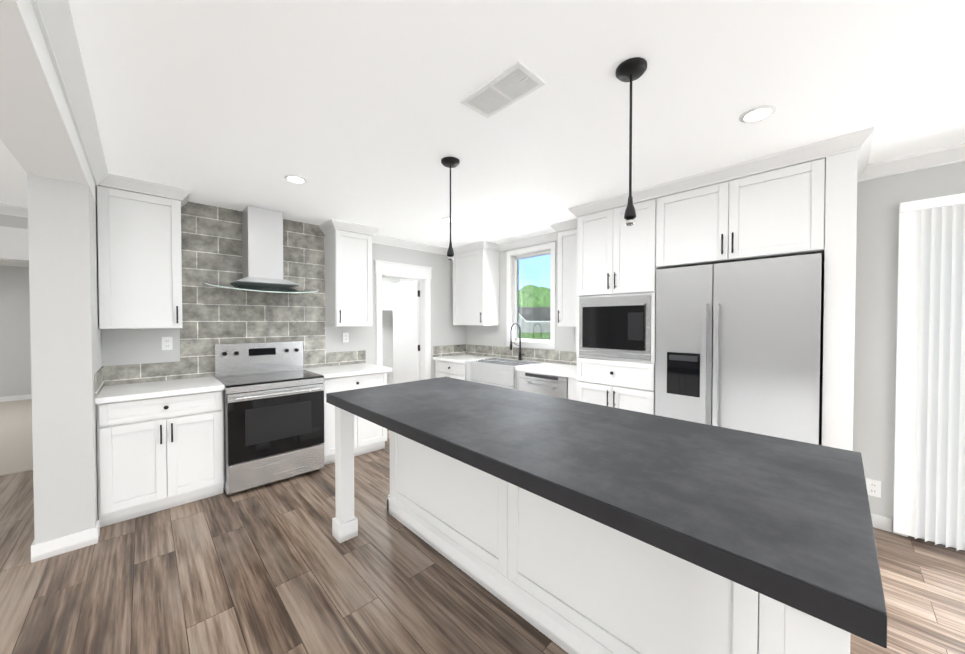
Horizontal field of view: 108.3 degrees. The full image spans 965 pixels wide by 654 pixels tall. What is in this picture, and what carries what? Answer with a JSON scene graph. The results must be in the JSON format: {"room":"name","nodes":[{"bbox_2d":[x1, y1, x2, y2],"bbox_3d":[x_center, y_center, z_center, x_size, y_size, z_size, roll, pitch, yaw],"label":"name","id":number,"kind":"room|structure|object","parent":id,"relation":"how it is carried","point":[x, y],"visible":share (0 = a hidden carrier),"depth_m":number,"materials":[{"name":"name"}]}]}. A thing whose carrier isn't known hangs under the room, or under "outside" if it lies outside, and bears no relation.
{"room":"kitchen","nodes":[
{"label":"kitchen","id":0,"kind":"room"},
{"bbox_2d":[0,214,27,228],"bbox_3d":[-5.803,0.145,1.951,4.880,2.500,0.150,-1,1,-44],"label":"wall","id":1,"kind":"structure","parent":0,"point":[13,221],"depth_m":3.23,"materials":[{"name":"grey paint"}]},
{"bbox_2d":[0,203,28,263],"bbox_3d":[-5.828,-0.861,1.875,4.760,0.505,0.200,-1,1,-44],"label":"ceiling","id":2,"kind":"structure","parent":1,"relation":"attached to","point":[14,246],"depth_m":3.25,"materials":[{"name":"white paint"}]},
{"bbox_2d":[0,265,31,396],"bbox_3d":[-7.801,0.067,6.852,8.860,2.500,0.120,-1,1,-44],"label":"wall","id":3,"kind":"structure","parent":0,"point":[15,360],"depth_m":6.22,"materials":[{"name":"grey paint"}]},
{"bbox_2d":[0,264,28,266],"bbox_3d":[-9.160,-1.120,5.376,4.880,0.100,0.070,-1,1,-44],"label":"crown molding","id":4,"kind":"structure","parent":3,"relation":"attached to","point":[19,265],"depth_m":6.23,"materials":[{"name":"white wood"}]},
{"bbox_2d":[0,394,31,401],"bbox_3d":[-9.169,1.290,5.445,4.850,0.100,0.013,-1,1,-44],"label":"baseboard","id":5,"kind":"structure","parent":3,"relation":"attached to","point":[29,396],"depth_m":6.23,"materials":[{"name":"white wood"}]},
{"bbox_2d":[0,399,32,475],"bbox_3d":[-7.517,1.362,3.644,4.760,0.012,4.900,-1,1,-44],"label":"floor carpet","id":6,"kind":"object","parent":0,"point":[16,447],"depth_m":4.25,"materials":[{"name":"beige carpet"}]},
{"bbox_2d":[0,0,96,204],"bbox_3d":[-0.318,-0.966,-0.199,0.240,0.210,8.000,-1,1,-44],"label":"header beam","id":7,"kind":"structure","parent":0,"point":[38,135],"depth_m":1.42,"materials":[{"name":"paint"}]},
{"bbox_2d":[27,174,101,543],"bbox_3d":[-2.845,0.243,2.413,0.240,2.290,0.760,-1,1,-44],"label":"wall","id":8,"kind":"structure","parent":0,"point":[66,345],"depth_m":2.14,"materials":[{"name":"grey paint"}]},
{"bbox_2d":[31,539,46,562],"bbox_3d":[-2.972,1.338,2.380,0.013,0.100,0.893,-1,1,-44],"label":"baseboard","id":9,"kind":"structure","parent":8,"relation":"attached to","point":[36,549],"depth_m":2.07,"materials":[{"name":"white wood"}]},
{"bbox_2d":[94,366,103,397],"bbox_3d":[-2.797,0.394,2.545,0.008,0.156,0.639,-1,1,-44],"label":"backsplash","id":10,"kind":"structure","parent":8,"relation":"attached to","point":[99,376],"depth_m":2.48,"materials":[{"name":"grey tile"}]},
{"bbox_2d":[101,243,465,384],"bbox_3d":[-1.769,0.111,4.074,4.100,2.500,0.120,-1,1,-44],"label":"wall","id":11,"kind":"structure","parent":0,"point":[129,346],"depth_m":4.35,"materials":[{"name":"grey paint"}]},
{"bbox_2d":[31,0,108,185],"bbox_3d":[-0.207,-1.033,-0.092,0.070,0.100,8.000,-1,1,-44],"label":"crown molding","id":12,"kind":"structure","parent":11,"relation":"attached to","point":[56,26],"depth_m":1.43,"materials":[{"name":"white wood"}]},
{"bbox_2d":[96,174,190,328],"bbox_3d":[-2.701,-0.559,2.808,0.526,1.140,0.373,-1,1,-44],"label":"upper cabinet","id":13,"kind":"object","parent":11,"relation":"attached to","point":[139,254],"visible":0.85,"depth_m":2.69,"materials":[{"name":"white wood"}]},
{"bbox_2d":[162,337,172,349],"bbox_3d":[-2.739,0.143,3.027,0.070,0.114,0.007,-1,1,-44],"label":"electrical outlet","id":14,"kind":"object","parent":11,"relation":"attached to","point":[167,343],"visible":1,"depth_m":3.03,"materials":[{"name":"white plastic"}]},
{"bbox_2d":[202,205,317,292],"bbox_3d":[-2.054,-0.718,3.312,0.909,0.810,0.534,-1,1,-44],"label":"range hood","id":15,"kind":"object","parent":11,"relation":"attached to","point":[262,245],"visible":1,"depth_m":3.30,"materials":[{"name":"silver metal"}]},
{"bbox_2d":[104,202,465,385],"bbox_3d":[-1.641,-0.319,4.101,3.850,1.639,0.008,-1,1,-44],"label":"backsplash","id":16,"kind":"structure","parent":11,"relation":"attached to","point":[211,244],"depth_m":3.35,"materials":[{"name":"grey tile"}]},
{"bbox_2d":[343,333,348,342],"bbox_3d":[-1.618,0.126,4.119,0.070,0.114,0.007,-1,1,-44],"label":"electrical outlet","id":17,"kind":"object","parent":11,"relation":"attached to","point":[345,337],"visible":1,"depth_m":4.12,"materials":[{"name":"white plastic"}]},
{"bbox_2d":[319,219,378,326],"bbox_3d":[-1.510,-0.577,3.968,0.540,1.140,0.373,-1,1,-44],"label":"upper cabinet","id":18,"kind":"object","parent":11,"relation":"attached to","point":[348,274],"visible":1,"depth_m":3.86,"materials":[{"name":"white wood"}]},
{"bbox_2d":[374,260,431,379],"bbox_3d":[-1.080,0.253,4.730,0.874,2.195,0.155,-1,1,-44],"label":"door frame","id":19,"kind":"structure","parent":11,"relation":"attached to","point":[422,274],"depth_m":4.84,"materials":[{"name":"white wood"}]},
{"bbox_2d":[393,280,419,383],"bbox_3d":[-1.137,0.329,5.262,0.084,2.002,0.696,-1,1,-44],"label":"door","id":20,"kind":"structure","parent":11,"relation":"in","point":[406,341],"depth_m":5.20,"materials":[{"name":"white wood"}]},
{"bbox_2d":[372,234,447,254],"bbox_3d":[-0.962,-1.109,4.709,1.370,0.100,0.070,-1,1,-44],"label":"crown molding","id":21,"kind":"structure","parent":11,"relation":"attached to","point":[378,239],"depth_m":4.67,"materials":[{"name":"white wood"}]},
{"bbox_2d":[382,277,398,384],"bbox_3d":[-3.165,0.089,5.506,4.100,2.500,0.120,-1,1,-44],"label":"wall","id":22,"kind":"structure","parent":0,"point":[387,316],"depth_m":6.72,"materials":[{"name":"grey paint"}]},
{"bbox_2d":[0,429,964,653],"bbox_3d":[-2.804,1.428,1.746,9.100,0.060,14.440,-1,1,-44],"label":"floor","id":23,"kind":"structure","parent":0,"point":[276,567],"depth_m":1.87,"materials":[{"name":"brown wood"}]},
{"bbox_2d":[95,363,391,526],"bbox_3d":[-2.010,0.916,3.317,2.198,0.914,0.642,-1,1,-44],"label":"base cabinets","id":24,"kind":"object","parent":23,"relation":"on","point":[160,445],"depth_m":2.62,"materials":[{"name":"white wood"}]},
{"bbox_2d":[214,341,323,494],"bbox_3d":[-1.976,0.767,3.256,0.758,1.215,0.737,-1,1,-44],"label":"range","id":25,"kind":"object","parent":23,"relation":"on","point":[273,394],"visible":0.98,"depth_m":3.08,"materials":[{"name":"silver metal"}]},
{"bbox_2d":[433,354,576,400],"bbox_3d":[0.326,0.899,4.411,0.642,0.914,2.335,-1,1,-44],"label":"base cabinets","id":26,"kind":"object","parent":23,"relation":"on","point":[452,366],"depth_m":4.25,"materials":[{"name":"white wood"}]},
{"bbox_2d":[465,358,541,389],"bbox_3d":[0.261,0.566,4.388,0.556,0.270,0.822,-1,1,-44],"label":"farmhouse sink","id":27,"kind":"object","parent":26,"relation":"in","point":[500,372],"visible":0.83,"depth_m":4.22,"materials":[{"name":"white ceramic"}]},
{"bbox_2d":[510,323,524,359],"bbox_3d":[0.454,0.191,4.532,0.227,0.496,0.107,-1,1,-44],"label":"gooseneck faucet","id":28,"kind":"object","parent":26,"relation":"on","point":[520,355],"visible":0.96,"depth_m":4.59,"materials":[{"name":"black metal"}]},
{"bbox_2d":[518,371,567,398],"bbox_3d":[0.815,0.929,3.874,0.635,0.870,0.620,-1,1,-44],"label":"dishwasher","id":29,"kind":"object","parent":23,"relation":"on","point":[549,385],"visible":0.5,"depth_m":3.64,"materials":[{"name":"grey metal"}]},
{"bbox_2d":[332,409,849,653],"bbox_3d":[0.169,0.953,1.798,0.955,0.889,2.388,-1,1,-44],"label":"kitchen island","id":30,"kind":"object","parent":23,"relation":"on","point":[568,526],"depth_m":1.51,"materials":[{"name":"white wood"}]},
{"bbox_2d":[326,377,886,647],"bbox_3d":[0.171,0.480,1.788,1.000,0.056,2.430,-1,1,-44],"label":"island countertop","id":31,"kind":"structure","parent":30,"relation":"on","point":[789,523],"depth_m":1.06,"materials":[{"name":"black stone"}]},
{"bbox_2d":[655,253,823,444],"bbox_3d":[1.919,0.466,2.647,0.755,1.835,0.936,-1,1,-44],"label":"refrigerator","id":32,"kind":"object","parent":23,"relation":"on","point":[739,345],"visible":0.6,"depth_m":2.36,"materials":[{"name":"grey metal"}]},
{"bbox_2d":[0,0,964,247],"bbox_3d":[-2.804,-1.151,1.704,9.100,0.100,14.440,-1,1,-44],"label":"ceiling","id":33,"kind":"structure","parent":0,"point":[355,111],"depth_m":1.66,"materials":[{"name":"white paint"}]},
{"bbox_2d":[284,175,306,182],"bbox_3d":[-1.406,-1.110,2.621,0.150,0.010,0.150,-1,1,-44],"label":"recessed light","id":34,"kind":"object","parent":33,"relation":"in","point":[295,178],"visible":1,"depth_m":2.61,"materials":[{"name":"white plastic"}]},
{"bbox_2d":[442,217,456,221],"bbox_3d":[-0.346,-1.127,3.654,0.150,0.010,0.150,-1,1,-44],"label":"recessed light","id":35,"kind":"object","parent":33,"relation":"in","point":[448,219],"visible":0.92,"depth_m":3.63,"materials":[{"name":"white plastic"}]},
{"bbox_2d":[441,157,459,260],"bbox_3d":[-0.215,-0.779,2.335,0.124,0.663,0.124,-1,1,-44],"label":"pendant light","id":36,"kind":"object","parent":33,"relation":"hanging from","point":[450,162],"visible":1,"depth_m":2.32,"materials":[{"name":"black metal"}]},
{"bbox_2d":[460,61,545,118],"bbox_3d":[0.087,-1.093,1.633,0.190,0.014,0.370,-1,1,-44],"label":"ceiling vent","id":37,"kind":"object","parent":33,"relation":"in","point":[513,83],"visible":1,"depth_m":1.61,"materials":[{"name":"white plastic"}]},
{"bbox_2d":[504,233,514,236],"bbox_3d":[0.334,-1.137,4.317,0.150,0.010,0.150,-1,1,-44],"label":"recessed light","id":38,"kind":"object","parent":33,"relation":"in","point":[509,234],"visible":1,"depth_m":4.30,"materials":[{"name":"white plastic"}]},
{"bbox_2d":[616,57,646,225],"bbox_3d":[0.630,-0.765,1.483,0.124,0.663,0.124,-1,1,-44],"label":"pendant light","id":39,"kind":"object","parent":33,"relation":"hanging from","point":[630,70],"visible":1,"depth_m":1.47,"materials":[{"name":"black metal"}]},
{"bbox_2d":[739,105,775,122],"bbox_3d":[1.419,-1.097,1.800,0.150,0.010,0.150,-1,1,-44],"label":"recessed light","id":40,"kind":"object","parent":33,"relation":"in","point":[758,113],"visible":1,"depth_m":1.79,"materials":[{"name":"white plastic"}]},
{"bbox_2d":[579,295,650,360],"bbox_3d":[1.301,0.000,3.217,0.494,0.534,0.646,-1,1,-44],"label":"built-in microwave","id":41,"kind":"object","parent":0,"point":[616,327],"visible":0.9,"depth_m":3.02,"materials":[{"name":"grey metal"}]},
{"bbox_2d":[399,161,964,531],"bbox_3d":[1.877,0.123,3.355,0.120,2.500,10.240,-1,1,-44],"label":"wall","id":42,"kind":"structure","parent":0,"point":[880,200],"depth_m":2.40,"materials":[{"name":"grey paint"}]},
{"bbox_2d":[453,241,499,325],"bbox_3d":[-0.101,-0.594,5.018,0.373,1.140,0.720,-1,1,-44],"label":"upper cabinet","id":43,"kind":"object","parent":42,"relation":"attached to","point":[476,281],"visible":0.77,"depth_m":4.87,"materials":[{"name":"white wood"}]},
{"bbox_2d":[466,242,576,364],"bbox_3d":[0.586,-0.302,4.641,0.145,1.481,2.329,-1,1,-44],"label":"window","id":44,"kind":"structure","parent":42,"relation":"in","point":[513,280],"depth_m":4.63,"materials":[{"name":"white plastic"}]},
{"bbox_2d":[499,232,557,251],"bbox_3d":[0.630,-1.106,4.479,0.070,0.100,1.180,-1,1,-44],"label":"crown molding","id":45,"kind":"structure","parent":42,"relation":"attached to","point":[550,237],"depth_m":4.49,"materials":[{"name":"white wood"}]},
{"bbox_2d":[550,218,576,326],"bbox_3d":[1.059,-0.575,3.827,0.373,1.140,0.506,-1,1,-44],"label":"upper cabinet","id":46,"kind":"object","parent":42,"relation":"attached to","point":[566,231],"visible":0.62,"depth_m":3.79,"materials":[{"name":"white wood"}]},
{"bbox_2d":[652,139,831,270],"bbox_3d":[1.967,-0.797,2.680,0.668,0.640,0.970,-1,1,-44],"label":"upper cabinet","id":47,"kind":"object","parent":42,"relation":"attached to","point":[800,200],"depth_m":2.37,"materials":[{"name":"white wood"}]},
{"bbox_2d":[866,478,880,497],"bbox_3d":[2.715,1.118,2.420,0.007,0.114,0.070,-1,1,-44],"label":"electrical outlet","id":48,"kind":"object","parent":42,"relation":"attached to","point":[873,487],"visible":0.98,"depth_m":2.42,"materials":[{"name":"white plastic"}]},
{"bbox_2d":[857,143,964,181],"bbox_3d":[3.931,-1.052,1.093,0.070,0.100,3.780,-1,1,-44],"label":"crown molding","id":49,"kind":"structure","parent":42,"relation":"attached to","point":[955,153],"depth_m":2.25,"materials":[{"name":"white wood"}]},
{"bbox_2d":[893,214,964,550],"bbox_3d":[3.484,0.327,1.684,0.116,2.145,1.930,-1,1,-44],"label":"window","id":50,"kind":"structure","parent":42,"relation":"in","point":[895,390],"depth_m":2.33,"materials":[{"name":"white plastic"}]},
{"bbox_2d":[894,193,964,549],"bbox_3d":[3.414,0.288,1.605,0.068,2.165,1.945,-1,1,-44],"label":"vertical blinds","id":51,"kind":"object","parent":50,"relation":"attached to","point":[929,495],"visible":0.98,"depth_m":2.20,"materials":[{"name":"white plastic"}]},
{"label":"outside","id":52,"kind":"structure","parent":0,"visible":0},
{"bbox_2d":[519,254,550,288],"bbox_3d":[29.059,-19.888,82.600,0.100,50.000,150.000,-1,1,-44],"label":"sky","id":53,"kind":"structure","parent":52,"point":[538,269],"depth_m":96.98,"materials":[{"name":"blue"}]},
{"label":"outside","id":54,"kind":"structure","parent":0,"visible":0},
{"bbox_2d":[518,332,549,338],"bbox_3d":[2.215,0.875,56.764,74.870,0.100,150.000,-1,1,-44],"label":"lawn","id":55,"kind":"structure","parent":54,"point":[542,335],"depth_m":42.87,"materials":[{"name":"green plant"}]},
{"bbox_2d":[518,307,549,332],"bbox_3d":[11.296,-1.270,60.551,12.700,4.270,10.700,0,1,-16],"label":"house","id":56,"kind":"structure","parent":55,"relation":"on","point":[542,312],"depth_m":55.49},
{"bbox_2d":[519,284,549,306],"bbox_3d":[14.261,-4.831,76.803,13.793,12.333,77.166,-1,1,-44],"label":"trees","id":57,"kind":"object","parent":55,"relation":"on","point":[532,296],"depth_m":76.72,"materials":[{"name":"green plant"}]}
]}

